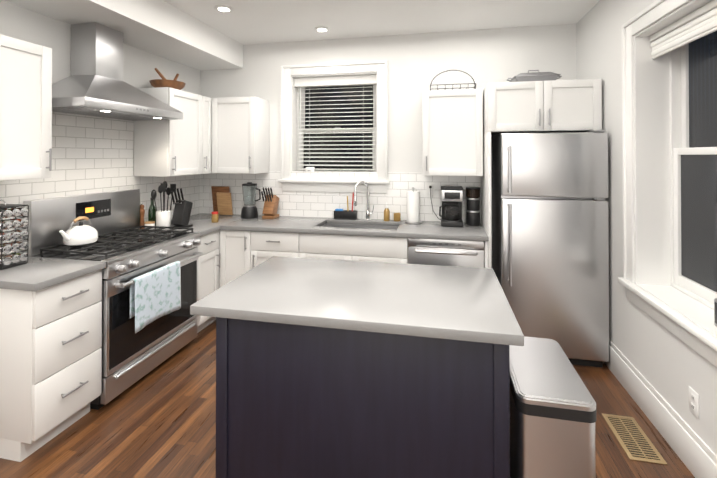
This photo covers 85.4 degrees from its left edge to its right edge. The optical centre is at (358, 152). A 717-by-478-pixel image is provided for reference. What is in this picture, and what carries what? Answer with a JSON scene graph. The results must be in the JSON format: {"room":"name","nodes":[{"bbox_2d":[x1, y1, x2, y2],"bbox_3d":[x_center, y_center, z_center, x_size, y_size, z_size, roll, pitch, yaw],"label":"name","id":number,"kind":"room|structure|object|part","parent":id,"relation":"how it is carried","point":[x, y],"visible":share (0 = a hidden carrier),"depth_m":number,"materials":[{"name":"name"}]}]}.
{"room":"kitchen","nodes":[
{"label":"kitchen","id":0,"kind":"room"},
{"bbox_2d":[0,0,199,254],"bbox_3d":[-2.488,0.186,1.617,0.306,2.760,6.200,0,0,12],"label":"wall","id":1,"kind":"structure","parent":0,"point":[92,154],"depth_m":2.95,"materials":[{"name":"grey paint"}]},
{"bbox_2d":[0,34,51,180],"bbox_3d":[-2.013,-0.237,2.180,0.388,0.775,0.340,0,0,12],"label":"upper cabinet","id":2,"kind":"object","parent":1,"relation":"attached to","point":[25,109],"visible":1,"depth_m":2.17,"materials":[{"name":"white wood"}]},
{"bbox_2d":[52,22,182,120],"bbox_3d":[-1.812,-0.601,2.875,0.494,0.654,0.927,0,0,12],"label":"range hood","id":3,"kind":"object","parent":1,"relation":"attached to","point":[94,84],"visible":0.96,"depth_m":2.78,"materials":[{"name":"silver metal"}]},
{"bbox_2d":[134,87,210,176],"bbox_3d":[-1.668,-0.175,3.814,0.388,0.765,0.962,0,0,12],"label":"upper cabinet","id":4,"kind":"object","parent":1,"relation":"attached to","point":[168,148],"visible":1,"depth_m":3.40,"materials":[{"name":"white wood"}]},
{"bbox_2d":[149,68,185,89],"bbox_3d":[-1.738,-0.659,3.541,0.300,0.198,0.300,0,0,12],"label":"wooden bowl","id":5,"kind":"object","parent":4,"relation":"on","point":[165,82],"visible":0.65,"depth_m":3.45,"materials":[{"name":"brown wood"}]},
{"bbox_2d":[0,320,694,477],"bbox_3d":[-0.468,1.612,1.179,4.435,0.100,6.200,0,0,12],"label":"floor","id":6,"kind":"structure","parent":0,"point":[158,421],"depth_m":2.16,"materials":[{"name":"brown wood"}]},
{"bbox_2d":[0,269,101,461],"bbox_3d":[-1.871,1.133,2.211,0.648,0.874,0.400,0,0,12],"label":"base cabinet","id":7,"kind":"object","parent":6,"relation":"on","point":[50,361],"visible":0.85,"depth_m":2.02,"materials":[{"name":"white wood"}]},
{"bbox_2d":[0,256,105,291],"bbox_3d":[-1.879,0.675,2.205,0.637,0.040,0.420,0,0,12],"label":"countertop","id":8,"kind":"structure","parent":7,"relation":"on","point":[34,274],"depth_m":2.14,"materials":[{"name":"grey stone"}]},
{"bbox_2d":[0,200,28,269],"bbox_3d":[-2.074,0.463,2.252,0.219,0.383,0.148,0,0,12],"label":"spice rack","id":9,"kind":"object","parent":8,"relation":"on","point":[14,258],"visible":1,"depth_m":2.23,"materials":[{"name":"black metal"}]},
{"bbox_2d":[23,189,202,409],"bbox_3d":[-1.701,0.943,2.850,0.708,1.265,0.914,0,0,12],"label":"range","id":10,"kind":"object","parent":6,"relation":"on","point":[126,247],"visible":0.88,"depth_m":2.66,"materials":[{"name":"silver metal"}]},
{"bbox_2d":[60,216,97,245],"bbox_3d":[-1.887,0.524,2.609,0.198,0.184,0.248,0,0,12],"label":"kettle","id":11,"kind":"object","parent":10,"relation":"on","point":[80,234],"visible":1,"depth_m":2.58,"materials":[{"name":"white metal"}]},
{"bbox_2d":[130,261,180,332],"bbox_3d":[-1.384,0.978,2.676,0.048,0.351,0.441,0,0,12],"label":"towel","id":12,"kind":"object","parent":10,"relation":"hanging from","point":[155,294],"visible":1,"depth_m":2.63,"materials":[{"name":"white fabric"}]},
{"bbox_2d":[197,230,219,332],"bbox_3d":[-1.541,1.146,3.776,0.648,0.874,0.964,0,0,12],"label":"base cabinet","id":13,"kind":"object","parent":6,"relation":"on","point":[209,269],"visible":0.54,"depth_m":3.44,"materials":[{"name":"white wood"}]},
{"bbox_2d":[220,230,407,287],"bbox_3d":[-0.387,1.145,3.691,1.751,0.874,0.652,0,0,12],"label":"base cabinet","id":14,"kind":"object","parent":6,"relation":"on","point":[242,252],"visible":0.42,"depth_m":3.43,"materials":[{"name":"white wood"}]},
{"bbox_2d":[153,213,488,240],"bbox_3d":[-0.398,0.788,3.535,2.985,0.244,0.959,0,0,12],"label":"countertop","id":15,"kind":"structure","parent":14,"relation":"on","point":[202,223],"depth_m":3.50,"materials":[{"name":"grey stone"}]},
{"bbox_2d":[140,203,144,228],"bbox_3d":[-1.899,0.553,3.401,0.056,0.222,0.055,0,0,12],"label":"pepper mill","id":16,"kind":"object","parent":15,"relation":"on","point":[142,212],"visible":0.65,"depth_m":3.39,"materials":[{"name":"brown wood"}]},
{"bbox_2d":[144,221,154,228],"bbox_3d":[-1.812,0.631,3.372,0.082,0.064,0.082,0,0,12],"label":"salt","id":17,"kind":"object","parent":15,"relation":"on","point":[149,223],"visible":0.77,"depth_m":3.35,"materials":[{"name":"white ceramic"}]},
{"bbox_2d":[148,198,155,225],"bbox_3d":[-1.832,0.531,3.449,0.064,0.266,0.063,0,0,12],"label":"oil bottle","id":18,"kind":"object","parent":15,"relation":"on","point":[152,213],"visible":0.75,"depth_m":3.43,"materials":[{"name":"green glass"}]},
{"bbox_2d":[151,181,175,229],"bbox_3d":[-1.701,0.456,3.405,0.180,0.416,0.142,0,0,12],"label":"utensil crock","id":19,"kind":"object","parent":15,"relation":"on","point":[163,217],"visible":0.88,"depth_m":3.37,"materials":[{"name":"white ceramic"}]},
{"bbox_2d":[171,188,192,227],"bbox_3d":[-1.569,0.488,3.439,0.110,0.352,0.189,0,0,12],"label":"knife block","id":20,"kind":"object","parent":15,"relation":"on","point":[181,212],"visible":0.96,"depth_m":3.40,"materials":[{"name":"black plastic"}]},
{"bbox_2d":[211,211,218,222],"bbox_3d":[-1.379,0.617,3.731,0.066,0.098,0.065,0,0,12],"label":"jar","id":21,"kind":"object","parent":15,"relation":"on","point":[214,217],"visible":1,"depth_m":3.70,"materials":[{"name":"brown"}]},
{"bbox_2d":[211,186,232,214],"bbox_3d":[-1.467,0.515,4.185,0.240,0.308,0.081,0,0,12],"label":"cutting board","id":22,"kind":"object","parent":15,"relation":"on","point":[222,200],"visible":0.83,"depth_m":4.16,"materials":[{"name":"brown wood"}]},
{"bbox_2d":[241,182,260,218],"bbox_3d":[-1.111,0.487,4.017,0.213,0.362,0.176,0,0,12],"label":"blender","id":23,"kind":"object","parent":15,"relation":"on","point":[249,210],"visible":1,"depth_m":3.97,"materials":[{"name":"glass"}]},
{"bbox_2d":[261,187,278,218],"bbox_3d":[-0.904,0.509,3.973,0.120,0.318,0.227,0,0,12],"label":"knife block","id":24,"kind":"object","parent":15,"relation":"on","point":[271,203],"visible":1,"depth_m":3.93,"materials":[{"name":"brown wood"}]},
{"bbox_2d":[334,192,356,219],"bbox_3d":[-0.130,0.532,3.909,0.230,0.270,0.075,0,0,12],"label":"sink caddy","id":25,"kind":"object","parent":15,"relation":"on","point":[342,214],"visible":1,"depth_m":3.88,"materials":[{"name":"black plastic"}]},
{"bbox_2d":[354,181,373,219],"bbox_3d":[0.057,0.470,3.812,0.184,0.394,0.177,0,0,12],"label":"gooseneck faucet","id":26,"kind":"object","parent":15,"relation":"on","point":[368,213],"visible":1,"depth_m":3.84,"materials":[{"name":"silver metal"}]},
{"bbox_2d":[384,203,389,220],"bbox_3d":[0.276,0.578,3.802,0.060,0.178,0.065,0,0,12],"label":"soap dispenser","id":27,"kind":"object","parent":15,"relation":"on","point":[386,214],"visible":1,"depth_m":3.78,"materials":[{"name":"brown"}]},
{"bbox_2d":[394,213,400,221],"bbox_3d":[0.377,0.628,3.794,0.070,0.078,0.069,0,0,12],"label":"candle jar","id":28,"kind":"object","parent":15,"relation":"on","point":[397,217],"visible":0.98,"depth_m":3.77,"materials":[{"name":"brown"}]},
{"bbox_2d":[405,187,421,223],"bbox_3d":[0.523,0.497,3.713,0.156,0.339,0.156,0,0,12],"label":"paper towel holder","id":29,"kind":"object","parent":15,"relation":"on","point":[413,206],"visible":1,"depth_m":3.66,"materials":[{"name":"white paper"}]},
{"bbox_2d":[429,186,462,226],"bbox_3d":[0.811,0.491,3.619,0.309,0.348,0.286,0,0,12],"label":"coffee maker","id":30,"kind":"object","parent":15,"relation":"on","point":[451,200],"visible":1,"depth_m":3.50,"materials":[{"name":"black plastic"}]},
{"bbox_2d":[466,187,480,225],"bbox_3d":[1.059,0.493,3.590,0.132,0.345,0.132,0,0,12],"label":"coffee grinder","id":31,"kind":"object","parent":15,"relation":"on","point":[473,207],"visible":1,"depth_m":3.54,"materials":[{"name":"black plastic"}]},
{"bbox_2d":[216,320,509,477],"bbox_3d":[0.045,1.128,1.900,1.194,0.880,0.737,0,0,12],"label":"kitchen island","id":32,"kind":"object","parent":6,"relation":"on","point":[329,368],"depth_m":1.54,"materials":[{"name":"black wood"}]},
{"bbox_2d":[190,256,523,347],"bbox_3d":[0.021,0.668,1.912,1.326,0.040,0.834,0,0,12],"label":"island countertop","id":33,"kind":"structure","parent":32,"relation":"on","point":[427,302],"depth_m":1.70,"materials":[{"name":"grey stone"}]},
{"bbox_2d":[408,238,483,267],"bbox_3d":[0.761,1.144,3.411,0.605,0.872,0.632,0,0,12],"label":"dishwasher","id":34,"kind":"object","parent":6,"relation":"on","point":[456,253],"visible":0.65,"depth_m":3.15,"materials":[{"name":"silver metal"}]},
{"bbox_2d":[484,241,487,267],"bbox_3d":[1.086,1.143,3.399,0.027,0.874,0.615,0,0,12],"label":"cabinet end panel","id":35,"kind":"object","parent":6,"relation":"on","point":[485,254],"depth_m":3.10,"materials":[{"name":"white wood"}]},
{"bbox_2d":[481,132,491,268],"bbox_3d":[1.111,0.708,3.395,0.022,1.744,0.619,0,0,12],"label":"panel","id":36,"kind":"object","parent":6,"relation":"on","point":[486,200],"visible":0.35,"depth_m":3.17,"materials":[{"name":"white"}]},
{"bbox_2d":[491,130,608,366],"bbox_3d":[1.519,0.707,3.200,0.734,1.742,0.780,0,0,12],"label":"refrigerator","id":37,"kind":"object","parent":6,"relation":"on","point":[550,229],"visible":0.85,"depth_m":2.88,"materials":[{"name":"silver metal"}]},
{"bbox_2d":[509,337,596,477],"bbox_3d":[0.785,1.240,1.668,0.278,0.651,0.569,0,0,12],"label":"step trash can","id":38,"kind":"object","parent":6,"relation":"on","point":[553,413],"visible":0.77,"depth_m":1.45,"materials":[{"name":"silver metal"}]},
{"bbox_2d":[601,413,667,464],"bbox_3d":[1.506,1.566,2.142,0.170,0.008,0.360,0,0,12],"label":"floor vent","id":39,"kind":"object","parent":6,"relation":"in","point":[635,442],"visible":1,"depth_m":2.12,"materials":[{"name":"beige metal"}]},
{"bbox_2d":[164,0,599,44],"bbox_3d":[-0.468,-1.248,1.202,4.435,0.100,6.200,0,0,12],"label":"ceiling","id":40,"kind":"structure","parent":0,"point":[246,22],"depth_m":3.37,"materials":[{"name":"white paint"}]},
{"bbox_2d":[3,0,242,69],"bbox_3d":[-2.089,-1.067,1.543,0.520,0.254,5.600,0,0,12],"label":"soffit beam","id":41,"kind":"structure","parent":40,"relation":"attached to","point":[163,28],"depth_m":3.09,"materials":[{"name":"white paint"}]},
{"bbox_2d":[214,5,233,11],"bbox_3d":[-1.101,-1.175,3.175,0.155,0.011,0.155,0,0,6],"label":"recessed light","id":42,"kind":"object","parent":40,"relation":"in","point":[223,8],"depth_m":3.17,"materials":[{"name":"white plastic"}]},
{"bbox_2d":[314,27,329,31],"bbox_3d":[-0.346,-1.171,3.700,0.155,0.011,0.155,0,0,6],"label":"recessed light","id":43,"kind":"object","parent":40,"relation":"in","point":[319,29],"depth_m":3.69,"materials":[{"name":"white"}]},
{"bbox_2d":[200,24,575,222],"bbox_3d":[0.141,0.205,4.074,3.835,2.760,0.306,0,0,12],"label":"wall","id":44,"kind":"structure","parent":0,"point":[418,63],"depth_m":3.87,"materials":[{"name":"grey paint"}]},
{"bbox_2d":[211,97,268,173],"bbox_3d":[-1.232,-0.173,4.018,0.488,0.765,0.372,0,0,12],"label":"upper cabinet","id":45,"kind":"object","parent":44,"relation":"attached to","point":[239,135],"visible":0.98,"depth_m":3.89,"materials":[{"name":"white wood"}]},
{"bbox_2d":[278,60,389,192],"bbox_3d":[-0.241,-0.257,4.108,1.174,1.324,0.305,0,0,12],"label":"window","id":46,"kind":"structure","parent":44,"relation":"in","point":[288,143],"depth_m":4.11,"materials":[{"name":"white wood"}]},
{"bbox_2d":[305,167,314,170],"bbox_3d":[-0.514,0.215,4.128,0.090,0.125,0.072,0,0,12],"label":"speaker","id":47,"kind":"object","parent":46,"relation":"on","point":[309,168],"visible":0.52,"depth_m":4.10,"materials":[{"name":"white plastic"}]},
{"bbox_2d":[294,75,376,169],"bbox_3d":[-0.241,-0.270,4.105,0.902,1.061,0.096,0,0,12],"label":"window blind","id":48,"kind":"object","parent":46,"relation":"attached to","point":[333,81],"visible":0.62,"depth_m":4.11,"materials":[{"name":"white plastic"}]},
{"bbox_3d":[-0.220,-0.267,4.208,0.924,1.089,0.100,0,0,12],"label":"back window sash","id":49,"kind":"part","parent":46,"relation":"part of","materials":[{"name":"white wood"}]},
{"bbox_2d":[426,183,433,194],"bbox_3d":[0.701,0.355,3.794,0.075,0.115,0.007,0,0,12],"label":"outlet","id":50,"kind":"object","parent":44,"relation":"attached to","point":[428,188],"visible":0.98,"depth_m":3.79,"materials":[{"name":"white plastic"}]},
{"bbox_2d":[422,89,482,175],"bbox_3d":[0.859,-0.176,3.577,0.525,0.765,0.372,0,0,12],"label":"upper cabinet","id":51,"kind":"object","parent":44,"relation":"attached to","point":[452,132],"visible":1,"depth_m":3.44,"materials":[{"name":"white wood"}]},
{"bbox_2d":[430,70,475,89],"bbox_3d":[0.870,-0.664,3.598,0.407,0.209,0.215,0,0,12],"label":"rack","id":52,"kind":"object","parent":51,"relation":"on","point":[474,83],"visible":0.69,"depth_m":3.59,"materials":[{"name":"grey metal"}]},
{"bbox_2d":[483,79,601,135],"bbox_3d":[1.499,-0.364,3.302,0.823,0.395,0.648,0,0,12],"label":"upper cabinet","id":53,"kind":"object","parent":44,"relation":"attached to","point":[562,106],"visible":0.98,"depth_m":3.02,"materials":[{"name":"white wood"}]},
{"bbox_2d":[507,70,561,81],"bbox_3d":[1.496,-0.634,3.317,0.423,0.145,0.264,0,0,12],"label":"roasting pan","id":54,"kind":"object","parent":53,"relation":"on","point":[537,76],"visible":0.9,"depth_m":3.21,"materials":[{"name":"grey metal"}]},
{"bbox_2d":[576,0,716,455],"bbox_3d":[1.555,0.179,0.763,0.300,2.760,6.200,0,0,12],"label":"wall","id":55,"kind":"structure","parent":0,"point":[670,367],"depth_m":2.65,"materials":[{"name":"grey paint"}]},
{"bbox_2d":[605,339,716,477],"bbox_3d":[1.399,1.457,0.785,0.019,0.205,5.598,0,0,12],"label":"baseboard","id":56,"kind":"structure","parent":55,"relation":"attached to","point":[695,453],"depth_m":2.10,"materials":[{"name":"white wood"}]},
{"bbox_2d":[618,0,716,366],"bbox_3d":[1.782,0.049,1.994,0.345,1.809,1.184,0,0,12],"label":"window","id":57,"kind":"structure","parent":55,"relation":"in","point":[646,180],"depth_m":2.37,"materials":[{"name":"white wood"}]},
{"bbox_2d":[650,0,716,58],"bbox_3d":[1.765,-0.664,2.003,0.050,0.146,0.900,0,0,12],"label":"blind","id":58,"kind":"object","parent":57,"relation":"attached to","point":[700,22],"visible":0.98,"depth_m":2.09,"materials":[{"name":"white plastic"}]},
{"bbox_3d":[1.902,0.038,1.969,0.100,1.574,0.934,0,0,12],"label":"right window sash","id":59,"kind":"part","parent":57,"relation":"part of","materials":[{"name":"white wood"}]},
{"bbox_2d":[714,298,716,326],"bbox_3d":[1.727,0.758,1.796,0.092,0.132,0.100,0,0,12],"label":"box","id":60,"kind":"object","parent":57,"relation":"on","point":[715,311],"visible":1,"depth_m":1.84,"materials":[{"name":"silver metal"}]},
{"bbox_2d":[689,386,698,418],"bbox_3d":[1.639,1.220,1.900,0.008,0.115,0.075,0,0,12],"label":"electrical outlet","id":61,"kind":"object","parent":55,"relation":"attached to","point":[693,402],"visible":1,"depth_m":1.89,"materials":[{"name":"white plastic"}]}
]}

